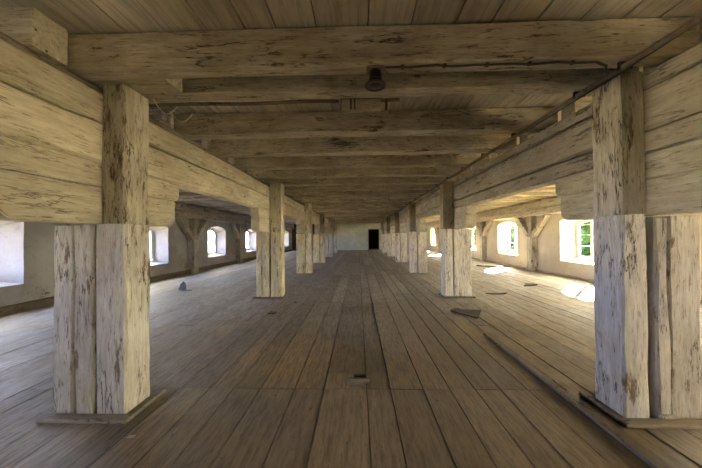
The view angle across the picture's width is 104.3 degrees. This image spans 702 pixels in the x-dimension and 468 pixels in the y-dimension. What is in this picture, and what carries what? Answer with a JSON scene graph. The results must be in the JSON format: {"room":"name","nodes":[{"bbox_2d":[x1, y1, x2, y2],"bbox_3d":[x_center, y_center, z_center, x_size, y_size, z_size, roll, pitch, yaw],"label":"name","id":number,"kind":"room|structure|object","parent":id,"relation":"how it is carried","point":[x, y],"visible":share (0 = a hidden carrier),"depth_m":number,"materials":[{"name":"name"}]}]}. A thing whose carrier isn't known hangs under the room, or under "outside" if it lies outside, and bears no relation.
{"room":"empty warehouse loft","nodes":[
{"label":"empty warehouse loft","id":0,"kind":"room"},
{"bbox_2d":[0,203,291,306],"bbox_3d":[-7.049,0.228,11.439,0.500,3.440,35.700,-1,0,2],"label":"wall","id":1,"kind":"structure","parent":0,"point":[26,248],"depth_m":6.22,"materials":[{"name":"grey paint"}]},
{"bbox_2d":[0,249,292,315],"bbox_3d":[-6.721,1.565,11.421,0.142,0.175,35.700,-1,0,2],"label":"baseboard","id":2,"kind":"structure","parent":1,"relation":"attached to","point":[4,310],"depth_m":6.15,"materials":[{"name":"brown wood"}]},
{"bbox_2d":[149,229,154,261],"bbox_3d":[-7.252,0.355,9.363,0.200,1.262,1.220,-1,0,2],"label":"window","id":3,"kind":"structure","parent":1,"relation":"in","point":[151,231],"depth_m":9.91,"materials":[{"name":"paint"}]},
{"bbox_2d":[208,229,216,254],"bbox_3d":[-7.135,0.387,13.781,0.200,1.262,1.220,-1,0,2],"label":"window","id":4,"kind":"structure","parent":1,"relation":"in","point":[209,230],"depth_m":13.93,"materials":[{"name":"paint"}]},
{"bbox_2d":[175,210,294,228],"bbox_3d":[-6.668,-0.769,11.436,0.294,0.281,35.700,-1,0,2],"label":"wall plate","id":5,"kind":"object","parent":1,"relation":"attached to","point":[183,214],"visible":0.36,"depth_m":12.71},
{"bbox_2d":[175,203,293,226],"bbox_3d":[-6.686,-1.036,11.438,0.265,0.280,35.700,-1,0,2],"label":"wall plate","id":6,"kind":"object","parent":5,"relation":"on","point":[181,207],"visible":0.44,"depth_m":12.69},
{"bbox_2d":[0,7,67,65],"bbox_3d":[-4.618,-1.403,2.047,4.875,0.284,0.241,-1,0,2],"label":"joist","id":7,"kind":"object","parent":6,"relation":"on","point":[28,26],"visible":0.69,"depth_m":1.90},
{"bbox_2d":[88,79,181,93],"bbox_3d":[-4.297,-1.403,2.465,5.495,0.281,0.241,-1,0,2],"label":"joist","id":8,"kind":"object","parent":6,"relation":"on","point":[149,86],"visible":0.15,"depth_m":2.37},
{"bbox_2d":[149,107,170,127],"bbox_3d":[-4.663,-1.392,3.456,4.710,0.286,0.218,-1,0,2],"label":"joist","id":9,"kind":"object","parent":6,"relation":"on","point":[155,113],"visible":0.06,"depth_m":3.31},
{"bbox_2d":[179,192,205,196],"bbox_3d":[-4.525,-1.356,8.686,4.710,0.282,0.218,-1,0,2],"label":"joist","id":10,"kind":"object","parent":6,"relation":"on","point":[181,194],"visible":0.06,"depth_m":8.60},
{"bbox_2d":[192,140,207,148],"bbox_3d":[-4.640,-1.386,4.330,4.710,0.286,0.217,-1,0,2],"label":"joist","id":11,"kind":"object","parent":6,"relation":"on","point":[204,143],"visible":0.02,"depth_m":4.23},
{"bbox_2d":[186,203,238,205],"bbox_3d":[-4.456,-1.336,11.303,4.710,0.282,0.218,-1,0,2],"label":"joist","id":12,"kind":"object","parent":6,"relation":"on","point":[190,204],"visible":0.19,"depth_m":11.24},
{"bbox_2d":[198,205,246,207],"bbox_3d":[-4.433,-1.332,12.175,4.710,0.282,0.223,-1,0,2],"label":"joist","id":13,"kind":"object","parent":6,"relation":"on","point":[220,206],"visible":0.19,"depth_m":12.11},
{"bbox_2d":[209,207,249,209],"bbox_3d":[-4.410,-1.324,13.045,4.710,0.286,0.217,-1,0,2],"label":"joist","id":14,"kind":"object","parent":6,"relation":"on","point":[241,208],"visible":0.13,"depth_m":13.00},
{"bbox_2d":[178,196,289,199],"bbox_3d":[-4.502,-1.349,9.559,4.710,0.287,0.218,-1,0,2],"label":"joist","id":15,"kind":"object","parent":6,"relation":"on","point":[182,197],"visible":0.13,"depth_m":9.48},
{"bbox_2d":[174,196,295,202],"bbox_3d":[-4.479,-1.343,10.431,4.710,0.283,0.219,-1,0,2],"label":"joist","id":16,"kind":"object","parent":6,"relation":"on","point":[177,201],"visible":0.18,"depth_m":10.37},
{"bbox_2d":[267,0,416,111],"bbox_3d":[0.382,-1.672,11.256,15.400,0.218,36.500,-1,0,2],"label":"deck","id":17,"kind":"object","parent":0,"point":[311,0],"depth_m":2.03,"materials":[{"name":"brown wood"}]},
{"bbox_2d":[0,250,701,467],"bbox_3d":[0.411,1.592,11.232,14.391,0.032,35.694,-1,0,2],"label":"floor","id":18,"kind":"structure","parent":0,"point":[244,384],"depth_m":2.83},
{"bbox_2d":[36,84,165,423],"bbox_3d":[-2.196,0.136,2.448,0.748,2.805,0.460,-1,0,2],"label":"timber post","id":19,"kind":"object","parent":18,"relation":"on","point":[101,348],"visible":1,"depth_m":2.31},
{"bbox_2d":[0,169,174,226],"bbox_3d":[-2.208,-0.238,2.451,0.190,0.308,1.600,-1,0,2],"label":"saddle timber","id":20,"kind":"object","parent":19,"relation":"attached to","point":[24,197],"visible":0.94,"depth_m":1.96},
{"bbox_2d":[0,135,178,200],"bbox_3d":[-2.211,-0.499,2.453,0.190,0.201,1.760,-1,0,2],"label":"saddle timber","id":21,"kind":"object","parent":20,"relation":"on","point":[15,155],"visible":0.7,"depth_m":1.97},
{"bbox_2d":[0,82,102,163],"bbox_3d":[-2.330,-0.801,-2.040,0.202,0.341,8.987,-1,0,2],"label":"girder","id":22,"kind":"object","parent":21,"relation":"on","point":[25,117],"visible":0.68,"depth_m":1.91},
{"bbox_2d":[0,39,102,124],"bbox_3d":[-2.333,-1.103,-2.038,0.202,0.259,8.987,-1,0,2],"label":"girder","id":23,"kind":"object","parent":22,"relation":"on","point":[20,70],"visible":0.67,"depth_m":1.92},
{"bbox_2d":[0,32,102,93],"bbox_3d":[-2.386,-1.265,-2.035,0.206,0.076,8.987,-1,0,2],"label":"plank","id":24,"kind":"object","parent":23,"relation":"on","point":[3,36],"visible":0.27,"depth_m":1.94,"materials":[{"name":"brown wood"}]},
{"bbox_2d":[148,146,269,210],"bbox_3d":[-2.156,-0.753,4.649,0.199,0.337,4.384,-1,0,2],"label":"girder","id":25,"kind":"object","parent":21,"relation":"on","point":[163,166],"visible":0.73,"depth_m":3.76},
{"bbox_2d":[149,121,269,196],"bbox_3d":[-2.156,-1.055,4.651,0.199,0.259,4.384,-1,0,2],"label":"girder","id":26,"kind":"object","parent":25,"relation":"on","point":[160,139],"visible":0.62,"depth_m":3.73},
{"bbox_2d":[149,116,268,185],"bbox_3d":[-2.210,-1.218,4.654,0.205,0.076,4.384,-1,0,2],"label":"plank","id":27,"kind":"object","parent":26,"relation":"on","point":[151,120],"visible":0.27,"depth_m":3.68,"materials":[{"name":"brown wood"}]},
{"bbox_2d":[153,99,192,121],"bbox_3d":[-1.752,-1.194,2.694,0.333,0.146,0.101,0,-1,-37],"label":"loose wire","id":28,"kind":"object","parent":19,"relation":"attached to","point":[153,99],"visible":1,"depth_m":2.67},
{"bbox_2d":[175,217,208,273],"bbox_3d":[-6.653,0.505,11.527,0.284,2.277,2.086,-1,0,2],"label":"wall post","id":29,"kind":"object","parent":18,"relation":"on","point":[192,233],"visible":1,"depth_m":11.37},
{"bbox_2d":[229,223,247,262],"bbox_3d":[-6.537,0.536,15.945,0.286,2.277,2.086,-1,0,2],"label":"wall post","id":30,"kind":"object","parent":18,"relation":"on","point":[239,233],"visible":0.96,"depth_m":15.78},
{"bbox_2d":[253,183,287,298],"bbox_3d":[-2.018,0.166,6.834,0.741,2.805,0.461,-1,0,2],"label":"timber post","id":31,"kind":"object","parent":18,"relation":"on","point":[270,254],"visible":1,"depth_m":6.70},
{"bbox_2d":[251,217,269,231],"bbox_3d":[-2.092,-0.207,6.839,0.190,0.308,1.640,-1,0,2],"label":"saddle timber","id":32,"kind":"object","parent":31,"relation":"attached to","point":[258,224],"visible":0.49,"depth_m":6.09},
{"bbox_2d":[250,208,269,218],"bbox_3d":[-2.095,-0.469,6.841,0.190,0.201,1.720,-1,0,2],"label":"saddle timber","id":33,"kind":"object","parent":32,"relation":"on","point":[254,212],"visible":0.48,"depth_m":6.09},
{"bbox_2d":[284,204,304,220],"bbox_3d":[-2.036,-0.723,9.037,0.204,0.340,4.384,-1,0,2],"label":"girder","id":34,"kind":"object","parent":33,"relation":"on","point":[290,212],"visible":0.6,"depth_m":9.20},
{"bbox_2d":[284,195,304,212],"bbox_3d":[-2.043,-1.024,9.040,0.195,0.260,4.384,-1,0,2],"label":"girder","id":35,"kind":"object","parent":34,"relation":"on","point":[287,200],"visible":0.48,"depth_m":9.23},
{"bbox_2d":[296,204,312,272],"bbox_3d":[-1.912,0.196,11.223,0.631,2.804,0.288,-1,0,2],"label":"timber post","id":36,"kind":"object","parent":18,"relation":"on","point":[304,254],"visible":0.99,"depth_m":11.09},
{"bbox_2d":[296,225,305,233],"bbox_3d":[-1.976,-0.176,11.228,0.190,0.308,1.600,-1,0,2],"label":"saddle timber","id":37,"kind":"object","parent":36,"relation":"attached to","point":[299,228],"visible":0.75,"depth_m":10.46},
{"bbox_2d":[296,220,304,225],"bbox_3d":[-1.978,-0.438,11.230,0.190,0.201,1.760,-1,0,2],"label":"saddle timber","id":38,"kind":"object","parent":37,"relation":"on","point":[298,222],"visible":0.61,"depth_m":10.37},
{"bbox_2d":[312,216,319,224],"bbox_3d":[-1.921,-0.692,13.426,0.203,0.341,4.384,-1,0,2],"label":"girder","id":39,"kind":"object","parent":38,"relation":"on","point":[315,220],"visible":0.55,"depth_m":13.99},
{"bbox_2d":[313,213,324,262],"bbox_3d":[-1.815,0.228,15.611,0.672,2.804,0.289,-1,0,2],"label":"timber post","id":40,"kind":"object","parent":18,"relation":"on","point":[318,239],"visible":0.99,"depth_m":15.47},
{"bbox_2d":[325,218,332,256],"bbox_3d":[-1.697,0.259,20.003,0.673,2.804,0.288,-1,0,2],"label":"timber post","id":41,"kind":"object","parent":18,"relation":"on","point":[329,219],"visible":0.81,"depth_m":19.86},
{"bbox_2d":[332,221,336,252],"bbox_3d":[-1.577,0.289,24.389,0.666,2.804,0.291,-1,0,2],"label":"timber post","id":42,"kind":"object","parent":18,"relation":"on","point":[334,237],"visible":0.59,"depth_m":24.25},
{"bbox_2d":[347,377,368,384],"bbox_3d":[0.072,1.502,2.784,0.230,0.032,0.100,-1,0,2],"label":"wood offcut","id":43,"kind":"object","parent":18,"relation":"on","point":[358,380],"visible":1,"depth_m":2.75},
{"bbox_2d":[381,221,386,252],"bbox_3d":[3.045,0.246,24.267,0.629,2.804,0.288,-1,0,2],"label":"timber post","id":44,"kind":"object","parent":18,"relation":"on","point":[384,236],"visible":0.73,"depth_m":24.13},
{"bbox_2d":[387,218,394,255],"bbox_3d":[2.939,0.215,19.880,0.648,2.804,0.288,-1,0,2],"label":"timber post","id":45,"kind":"object","parent":18,"relation":"on","point":[390,237],"visible":0.84,"depth_m":19.74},
{"bbox_2d":[395,212,406,261],"bbox_3d":[2.820,0.184,15.491,0.642,2.804,0.288,-1,0,2],"label":"timber post","id":46,"kind":"object","parent":18,"relation":"on","point":[400,238],"visible":0.99,"depth_m":15.35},
{"bbox_2d":[399,228,405,232],"bbox_3d":[2.841,-0.204,15.492,0.230,0.278,1.640,-1,0,2],"label":"saddle timber","id":47,"kind":"object","parent":46,"relation":"attached to","point":[401,230],"visible":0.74,"depth_m":14.68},
{"bbox_3d":[2.839,-0.450,15.494,0.230,0.201,1.720,-1,0,2],"label":"saddle timber","id":48,"kind":"object","parent":47,"relation":"on","visible":0},
{"bbox_2d":[399,218,408,223],"bbox_3d":[2.777,-0.660,13.301,0.243,0.187,4.384,-1,0,2],"label":"girder","id":49,"kind":"object","parent":48,"relation":"on","point":[406,220],"visible":0.48,"depth_m":13.68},
{"bbox_2d":[399,211,408,220],"bbox_3d":[2.778,-0.923,13.303,0.236,0.334,4.384,-1,0,2],"label":"girder","id":50,"kind":"object","parent":49,"relation":"on","point":[405,215],"visible":0.42,"depth_m":13.65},
{"bbox_2d":[409,203,426,272],"bbox_3d":[2.719,0.153,11.102,0.671,2.804,0.290,-1,0,2],"label":"timber post","id":51,"kind":"object","parent":18,"relation":"on","point":[417,240],"visible":0.98,"depth_m":10.96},
{"bbox_2d":[416,224,425,231],"bbox_3d":[2.725,-0.235,11.104,0.230,0.278,1.600,-1,0,2],"label":"saddle timber","id":52,"kind":"object","parent":51,"relation":"attached to","point":[419,227],"visible":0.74,"depth_m":10.32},
{"bbox_2d":[416,218,425,224],"bbox_3d":[2.723,-0.481,11.105,0.230,0.201,1.760,-1,0,2],"label":"saddle timber","id":53,"kind":"object","parent":52,"relation":"on","point":[421,220],"visible":0.59,"depth_m":10.23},
{"bbox_2d":[416,207,439,218],"bbox_3d":[2.665,-0.691,8.913,0.235,0.186,4.384,-1,0,2],"label":"girder","id":54,"kind":"object","parent":53,"relation":"on","point":[436,211],"visible":0.54,"depth_m":8.89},
{"bbox_2d":[415,195,439,214],"bbox_3d":[2.661,-0.954,8.915,0.237,0.334,4.384,-1,0,2],"label":"girder","id":55,"kind":"object","parent":54,"relation":"on","point":[433,203],"visible":0.57,"depth_m":8.96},
{"bbox_2d":[415,189,439,206],"bbox_3d":[2.656,-1.196,8.916,0.243,0.145,4.384,-1,0,2],"label":"girder","id":56,"kind":"object","parent":55,"relation":"on","point":[437,192],"visible":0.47,"depth_m":8.95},
{"bbox_2d":[296,198,423,202],"bbox_3d":[0.331,-1.386,10.551,4.870,0.285,0.194,-1,0,2],"label":"joist","id":57,"kind":"object","parent":56,"relation":"on","point":[356,199],"visible":0.41,"depth_m":10.48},
{"bbox_2d":[284,190,436,195],"bbox_3d":[0.284,-1.403,8.800,4.870,0.270,0.211,-1,0,2],"label":"joist","id":58,"kind":"object","parent":56,"relation":"on","point":[365,192],"visible":0.41,"depth_m":8.71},
{"bbox_2d":[291,194,429,198],"bbox_3d":[0.307,-1.400,9.675,4.870,0.267,0.204,-1,0,2],"label":"joist","id":59,"kind":"object","parent":56,"relation":"on","point":[393,195],"visible":0.5,"depth_m":9.59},
{"bbox_2d":[266,176,456,185],"bbox_3d":[0.238,-1.414,7.059,4.870,0.276,0.207,-1,0,2],"label":"joist","id":60,"kind":"object","parent":56,"relation":"on","point":[360,180],"visible":0.47,"depth_m":6.97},
{"bbox_2d":[284,184,439,191],"bbox_3d":[0.261,-1.409,7.934,4.870,0.275,0.196,-1,0,2],"label":"joist","id":61,"kind":"object","parent":56,"relation":"on","point":[391,186],"visible":0.47,"depth_m":7.84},
{"bbox_2d":[433,227,440,251],"bbox_3d":[7.820,0.483,24.519,0.272,2.247,2.083,-1,0,2],"label":"wall post","id":62,"kind":"object","parent":18,"relation":"on","point":[437,230],"visible":0.93,"depth_m":24.36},
{"bbox_2d":[438,181,475,297],"bbox_3d":[2.574,0.123,6.713,0.751,2.806,0.460,-1,0,2],"label":"timber post","id":63,"kind":"object","parent":18,"relation":"on","point":[455,243],"visible":0.98,"depth_m":6.58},
{"bbox_2d":[454,215,475,228],"bbox_3d":[2.609,-0.266,6.715,0.230,0.278,1.640,-1,0,2],"label":"saddle timber","id":64,"kind":"object","parent":63,"relation":"attached to","point":[465,221],"visible":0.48,"depth_m":5.95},
{"bbox_2d":[454,205,476,216],"bbox_3d":[2.607,-0.512,6.717,0.230,0.201,1.720,-1,0,2],"label":"saddle timber","id":65,"kind":"object","parent":64,"relation":"on","point":[467,209],"visible":0.51,"depth_m":5.90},
{"bbox_2d":[450,309,480,318],"bbox_3d":[2.175,1.488,5.205,0.503,0.056,0.476,-1,0,32],"label":"plank piece","id":66,"kind":"object","parent":18,"relation":"on","point":[468,312],"visible":1,"depth_m":5.13,"materials":[{"name":"brown wood"}]},
{"bbox_2d":[475,221,492,260],"bbox_3d":[7.585,0.421,15.682,0.274,2.247,2.083,-1,0,2],"label":"wall post","id":67,"kind":"object","parent":18,"relation":"on","point":[482,230],"visible":0.94,"depth_m":15.52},
{"bbox_2d":[515,214,550,270],"bbox_3d":[7.470,0.390,11.264,0.277,2.247,2.083,-1,0,2],"label":"wall post","id":68,"kind":"object","parent":18,"relation":"on","point":[532,231],"visible":0.98,"depth_m":11.11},
{"bbox_2d":[483,333,671,467],"bbox_3d":[1.982,1.480,2.313,0.101,0.036,3.550,-1,0,2],"label":"batten","id":69,"kind":"object","parent":18,"relation":"on","point":[644,454],"visible":1,"depth_m":2.24,"materials":[{"name":"brown wood"}]},
{"bbox_2d":[579,72,701,428],"bbox_3d":[2.470,0.092,2.325,0.717,2.806,0.460,-1,0,2],"label":"timber post","id":70,"kind":"object","parent":18,"relation":"on","point":[647,269],"visible":0.99,"depth_m":2.20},
{"bbox_2d":[561,169,701,219],"bbox_3d":[2.493,-0.297,2.327,0.230,0.278,1.600,-1,0,2],"label":"saddle timber","id":71,"kind":"object","parent":70,"relation":"attached to","point":[681,193],"visible":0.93,"depth_m":2.07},
{"bbox_2d":[555,139,701,195],"bbox_3d":[2.490,-0.543,2.329,0.230,0.201,1.760,-1,0,2],"label":"saddle timber","id":72,"kind":"object","parent":71,"relation":"on","point":[686,157],"visible":0.7,"depth_m":2.08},
{"bbox_2d":[454,151,593,208],"bbox_3d":[2.547,-0.722,4.524,0.238,0.187,4.384,-1,0,2],"label":"girder","id":73,"kind":"object","parent":72,"relation":"on","point":[548,176],"visible":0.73,"depth_m":3.64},
{"bbox_2d":[453,117,592,200],"bbox_3d":[2.542,-0.985,4.526,0.241,0.333,4.384,-1,0,2],"label":"girder","id":74,"kind":"object","parent":73,"relation":"on","point":[576,141],"visible":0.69,"depth_m":3.53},
{"bbox_2d":[453,103,591,186],"bbox_3d":[2.542,-1.225,4.528,0.242,0.145,4.384,-1,0,2],"label":"girder","id":75,"kind":"object","parent":74,"relation":"on","point":[585,113],"visible":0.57,"depth_m":3.55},
{"bbox_2d":[253,167,470,178],"bbox_3d":[0.215,-1.424,6.192,4.870,0.266,0.196,-1,0,2],"label":"joist","id":76,"kind":"object","parent":75,"relation":"on","point":[416,171],"visible":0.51,"depth_m":6.11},
{"bbox_2d":[235,153,489,169],"bbox_3d":[0.192,-1.429,5.322,4.870,0.268,0.195,-1,0,2],"label":"joist","id":77,"kind":"object","parent":75,"relation":"on","point":[419,160],"visible":0.67,"depth_m":5.24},
{"bbox_2d":[211,134,516,157],"bbox_3d":[0.169,-1.436,4.447,4.870,0.267,0.201,-1,0,2],"label":"joist","id":78,"kind":"object","parent":75,"relation":"on","point":[445,144],"visible":0.78,"depth_m":4.36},
{"bbox_2d":[174,106,557,139],"bbox_3d":[0.146,-1.437,3.569,4.870,0.274,0.212,-1,0,2],"label":"joist","id":79,"kind":"object","parent":75,"relation":"on","point":[473,121],"visible":0.95,"depth_m":3.48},
{"bbox_2d":[141,67,638,102],"bbox_3d":[0.119,-1.448,2.566,4.870,0.273,0.178,-1,0,2],"label":"joist","id":80,"kind":"object","parent":75,"relation":"on","point":[559,81],"visible":0.41,"depth_m":2.50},
{"bbox_2d":[149,98,399,112],"bbox_3d":[-0.781,-1.397,2.729,2.521,0.373,0.075,-1,0,2],"label":"cable conduit","id":81,"kind":"object","parent":80,"relation":"attached to","point":[349,105],"visible":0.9,"depth_m":2.71,"materials":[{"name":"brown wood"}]},
{"bbox_2d":[644,112,701,154],"bbox_3d":[2.368,-0.769,-2.165,0.240,0.188,8.987,-1,0,2],"label":"girder","id":82,"kind":"object","parent":72,"relation":"on","point":[688,129],"visible":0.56,"depth_m":1.99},
{"bbox_2d":[643,62,701,132],"bbox_3d":[2.367,-1.032,-2.163,0.237,0.337,8.987,-1,0,2],"label":"girder","id":83,"kind":"object","parent":82,"relation":"on","point":[678,97],"visible":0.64,"depth_m":2.00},
{"bbox_2d":[643,42,701,90],"bbox_3d":[2.364,-1.274,-2.161,0.241,0.144,8.987,-1,0,2],"label":"girder","id":84,"kind":"object","parent":83,"relation":"on","point":[691,57],"visible":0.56,"depth_m":2.00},
{"bbox_2d":[62,17,696,80],"bbox_3d":[0.108,-1.438,2.144,4.870,0.296,0.159,-1,0,2],"label":"joist","id":85,"kind":"object","parent":84,"relation":"on","point":[344,50],"visible":0.94,"depth_m":2.08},
{"bbox_2d":[365,65,387,91],"bbox_3d":[0.191,-1.223,2.139,0.167,0.143,0.167,0,0,-18],"label":"ceiling lamp","id":86,"kind":"object","parent":85,"relation":"attached to","point":[375,83],"visible":1,"depth_m":2.10,"materials":[{"name":"metal"}]},
{"bbox_2d":[384,60,607,73],"bbox_3d":[1.137,-1.282,2.087,1.754,0.050,0.100,-1,0,-2],"label":"conduit","id":87,"kind":"object","parent":85,"relation":"attached to","point":[572,62],"visible":1,"depth_m":2.07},
{"bbox_2d":[380,13,701,221],"bbox_3d":[2.347,-1.211,11.651,0.100,0.069,27.000,-1,0,2],"label":"pipe","id":88,"kind":"object","parent":85,"relation":"hanging from","point":[622,66],"visible":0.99,"depth_m":2.27,"materials":[{"name":"metal"}]},
{"bbox_2d":[0,0,701,179],"bbox_3d":[0.383,-1.546,11.254,14.388,0.030,35.697,-1,0,2],"label":"ceiling","id":89,"kind":"structure","parent":0,"point":[76,16],"depth_m":1.99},
{"bbox_2d":[307,256,406,467],"bbox_3d":[0.414,1.838,11.230,14.400,0.080,35.700,-1,0,2],"label":"floor gaps","id":90,"kind":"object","parent":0,"point":[362,256],"depth_m":3.00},
{"bbox_2d":[292,223,426,250],"bbox_3d":[0.875,0.286,29.235,15.400,3.440,0.300,-1,0,2],"label":"wall","id":91,"kind":"structure","parent":0,"point":[351,236],"depth_m":29.10,"materials":[{"name":"beige paint"}]},
{"bbox_2d":[369,230,378,249],"bbox_3d":[2.530,0.505,31.241,2.200,3.000,3.800,-1,0,2],"label":"doorway","id":92,"kind":"structure","parent":0,"point":[373,234],"depth_m":33.03,"materials":[{"name":"black"}]},
{"bbox_2d":[427,196,701,299],"bbox_3d":[7.846,0.089,11.046,0.500,3.440,35.700,-1,0,2],"label":"wall","id":93,"kind":"structure","parent":0,"point":[557,238],"depth_m":10.53,"materials":[{"name":"beige paint"}]},
{"bbox_2d":[426,205,560,227],"bbox_3d":[7.452,-0.869,11.063,0.286,0.282,35.700,-1,0,2],"label":"wall plate","id":94,"kind":"object","parent":93,"relation":"attached to","point":[552,209],"visible":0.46,"depth_m":11.81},
{"bbox_2d":[426,197,560,224],"bbox_3d":[7.465,-1.152,11.065,0.256,0.315,35.700,-1,0,2],"label":"wall plate","id":95,"kind":"object","parent":94,"relation":"on","point":[556,201],"visible":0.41,"depth_m":11.86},
{"bbox_2d":[430,192,557,195],"bbox_3d":[5.142,-1.438,9.303,4.775,0.283,0.218,-1,0,2],"label":"joist","id":96,"kind":"object","parent":95,"relation":"on","point":[523,193],"visible":0.14,"depth_m":9.17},
{"bbox_2d":[476,204,515,206],"bbox_3d":[5.234,-1.414,12.790,4.775,0.284,0.221,-1,0,2],"label":"joist","id":97,"kind":"object","parent":95,"relation":"on","point":[505,205],"visible":0.12,"depth_m":12.65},
{"bbox_2d":[478,202,526,204],"bbox_3d":[5.211,-1.420,11.919,4.775,0.282,0.215,-1,0,2],"label":"joist","id":98,"kind":"object","parent":95,"relation":"on","point":[485,203],"visible":0.19,"depth_m":11.78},
{"bbox_2d":[489,199,540,201],"bbox_3d":[5.188,-1.427,11.046,4.775,0.284,0.219,-1,0,2],"label":"joist","id":99,"kind":"object","parent":95,"relation":"on","point":[504,200],"visible":0.19,"depth_m":10.91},
{"bbox_2d":[497,196,556,199],"bbox_3d":[5.165,-1.430,10.175,4.775,0.284,0.217,-1,0,2],"label":"joist","id":100,"kind":"object","parent":95,"relation":"on","point":[508,197],"visible":0.18,"depth_m":10.04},
{"bbox_2d":[520,133,537,142],"bbox_3d":[5.003,-1.474,4.074,4.775,0.284,0.220,-1,0,2],"label":"joist","id":101,"kind":"object","parent":95,"relation":"on","point":[523,137],"visible":0.02,"depth_m":4.09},
{"bbox_2d":[527,187,555,191],"bbox_3d":[5.119,-1.445,8.431,4.775,0.282,0.219,-1,0,2],"label":"joist","id":102,"kind":"object","parent":95,"relation":"on","point":[543,189],"visible":0.04,"depth_m":8.30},
{"bbox_2d":[561,96,591,119],"bbox_3d":[4.980,-1.481,3.202,4.775,0.283,0.220,-1,0,2],"label":"joist","id":103,"kind":"object","parent":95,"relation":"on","point":[582,102],"visible":0.08,"depth_m":3.16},
{"bbox_2d":[643,34,699,73],"bbox_3d":[4.955,-1.487,2.230,4.775,0.284,0.230,-1,0,2],"label":"joist","id":104,"kind":"object","parent":95,"relation":"on","point":[645,69],"visible":0.03,"depth_m":2.34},
{"bbox_2d":[506,224,516,252],"bbox_3d":[8.059,0.206,13.410,0.200,1.382,1.260,-1,0,2],"label":"window","id":105,"kind":"structure","parent":93,"relation":"in","point":[514,225],"depth_m":13.42,"materials":[{"name":"paint"}]},
{"bbox_2d":[427,249,701,303],"bbox_3d":[7.572,1.478,11.043,0.077,0.080,35.700,-1,0,2],"label":"baseboard","id":106,"kind":"structure","parent":93,"relation":"attached to","point":[548,272],"depth_m":10.40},
{"bbox_2d":[574,220,593,260],"bbox_3d":[7.942,0.174,8.992,0.200,1.382,1.260,-1,0,2],"label":"window","id":107,"kind":"structure","parent":93,"relation":"in","point":[578,248],"depth_m":9.35,"materials":[{"name":"paint"}]},
{"label":"outside","id":108,"kind":"structure","parent":0,"visible":0},
{"bbox_2d":[210,245,247,251],"bbox_3d":[0.551,2.541,19.975,120.000,0.200,120.000,-1,0,2],"label":"ground","id":109,"kind":"structure","parent":108,"point":[211,246],"depth_m":61.23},
{"bbox_2d":[510,226,513,249],"bbox_3d":[13.233,0.217,18.745,4.198,4.214,4.303,-1,-1,34],"label":"leafy tree","id":110,"kind":"object","parent":109,"relation":"on","point":[511,230],"visible":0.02,"depth_m":19.45,"materials":[{"name":"green plant"}]},
{"bbox_2d":[580,221,590,256],"bbox_3d":[12.785,0.043,13.245,4.091,4.490,5.026,-1,0,13],"label":"leafy tree","id":111,"kind":"object","parent":109,"relation":"on","point":[584,241],"visible":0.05,"depth_m":13.24,"materials":[{"name":"green plant"}]},
{"bbox_3d":[2.773,-1.164,13.305,0.241,0.143,4.384,-1,0,2],"label":"girder","id":112,"kind":"object","parent":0,"visible":0},
{"bbox_2d":[315,210,402,211],"bbox_3d":[0.446,-1.359,14.913,4.870,0.277,0.184,-1,0,2],"label":"joist","id":113,"kind":"object","parent":112,"relation":"on","point":[338,210],"visible":0.37,"depth_m":14.85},
{"bbox_2d":[312,208,406,210],"bbox_3d":[0.423,-1.364,14.033,4.870,0.280,0.201,-1,0,2],"label":"joist","id":114,"kind":"object","parent":112,"relation":"on","point":[373,208],"visible":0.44,"depth_m":13.94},
{"bbox_2d":[302,201,418,204],"bbox_3d":[0.353,-1.382,11.412,4.870,0.284,0.210,-1,0,2],"label":"joist","id":115,"kind":"object","parent":112,"relation":"on","point":[396,202],"visible":0.36,"depth_m":11.32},
{"bbox_2d":[312,204,408,206],"bbox_3d":[0.377,-1.375,12.288,4.870,0.279,0.206,-1,0,2],"label":"joist","id":116,"kind":"object","parent":112,"relation":"on","point":[350,205],"visible":0.36,"depth_m":12.20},
{"bbox_2d":[312,206,408,208],"bbox_3d":[0.400,-1.369,13.165,4.870,0.278,0.192,-1,0,2],"label":"joist","id":117,"kind":"object","parent":112,"relation":"on","point":[375,206],"visible":0.37,"depth_m":13.09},
{"bbox_3d":[2.887,-1.132,17.693,0.246,0.145,4.384,-1,0,2],"label":"girder","id":118,"kind":"object","parent":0,"visible":0},
{"bbox_2d":[319,212,393,214],"bbox_3d":[0.492,-1.343,16.656,4.870,0.282,0.183,-1,0,2],"label":"joist","id":119,"kind":"object","parent":118,"relation":"on","point":[393,212],"visible":0.31,"depth_m":16.59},
{"bbox_2d":[317,211,400,212],"bbox_3d":[0.469,-1.357,15.772,4.870,0.265,0.211,-1,0,2],"label":"joist","id":120,"kind":"object","parent":118,"relation":"on","point":[373,211],"visible":0.3,"depth_m":15.70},
{"bbox_2d":[325,215,393,216],"bbox_3d":[0.538,-1.337,18.399,4.870,0.270,0.189,-1,0,2],"label":"joist","id":121,"kind":"object","parent":118,"relation":"on","point":[335,215],"visible":0.36,"depth_m":18.31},
{"bbox_2d":[325,214,394,215],"bbox_3d":[0.515,-1.342,17.527,4.870,0.272,0.190,-1,0,2],"label":"joist","id":122,"kind":"object","parent":118,"relation":"on","point":[347,214],"visible":0.32,"depth_m":17.43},
{"bbox_2d":[332,216,391,216],"bbox_3d":[0.561,-1.332,19.265,4.870,0.270,0.194,-1,0,2],"label":"joist","id":123,"kind":"object","parent":118,"relation":"on","point":[332,216],"visible":0.32,"depth_m":19.17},
{"bbox_3d":[3.007,-1.103,22.081,0.237,0.143,4.384,-1,0,2],"label":"girder","id":124,"kind":"object","parent":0,"visible":0},
{"bbox_2d":[326,217,390,217],"bbox_3d":[0.584,-1.316,20.130,4.870,0.281,0.215,-1,0,2],"label":"joist","id":125,"kind":"object","parent":124,"relation":"on","point":[326,217],"visible":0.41,"depth_m":20.03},
{"bbox_2d":[332,218,386,218],"bbox_3d":[0.607,-1.312,21.002,4.870,0.282,0.209,-1,0,2],"label":"joist","id":126,"kind":"object","parent":124,"relation":"on","point":[332,218],"visible":0.33,"depth_m":20.92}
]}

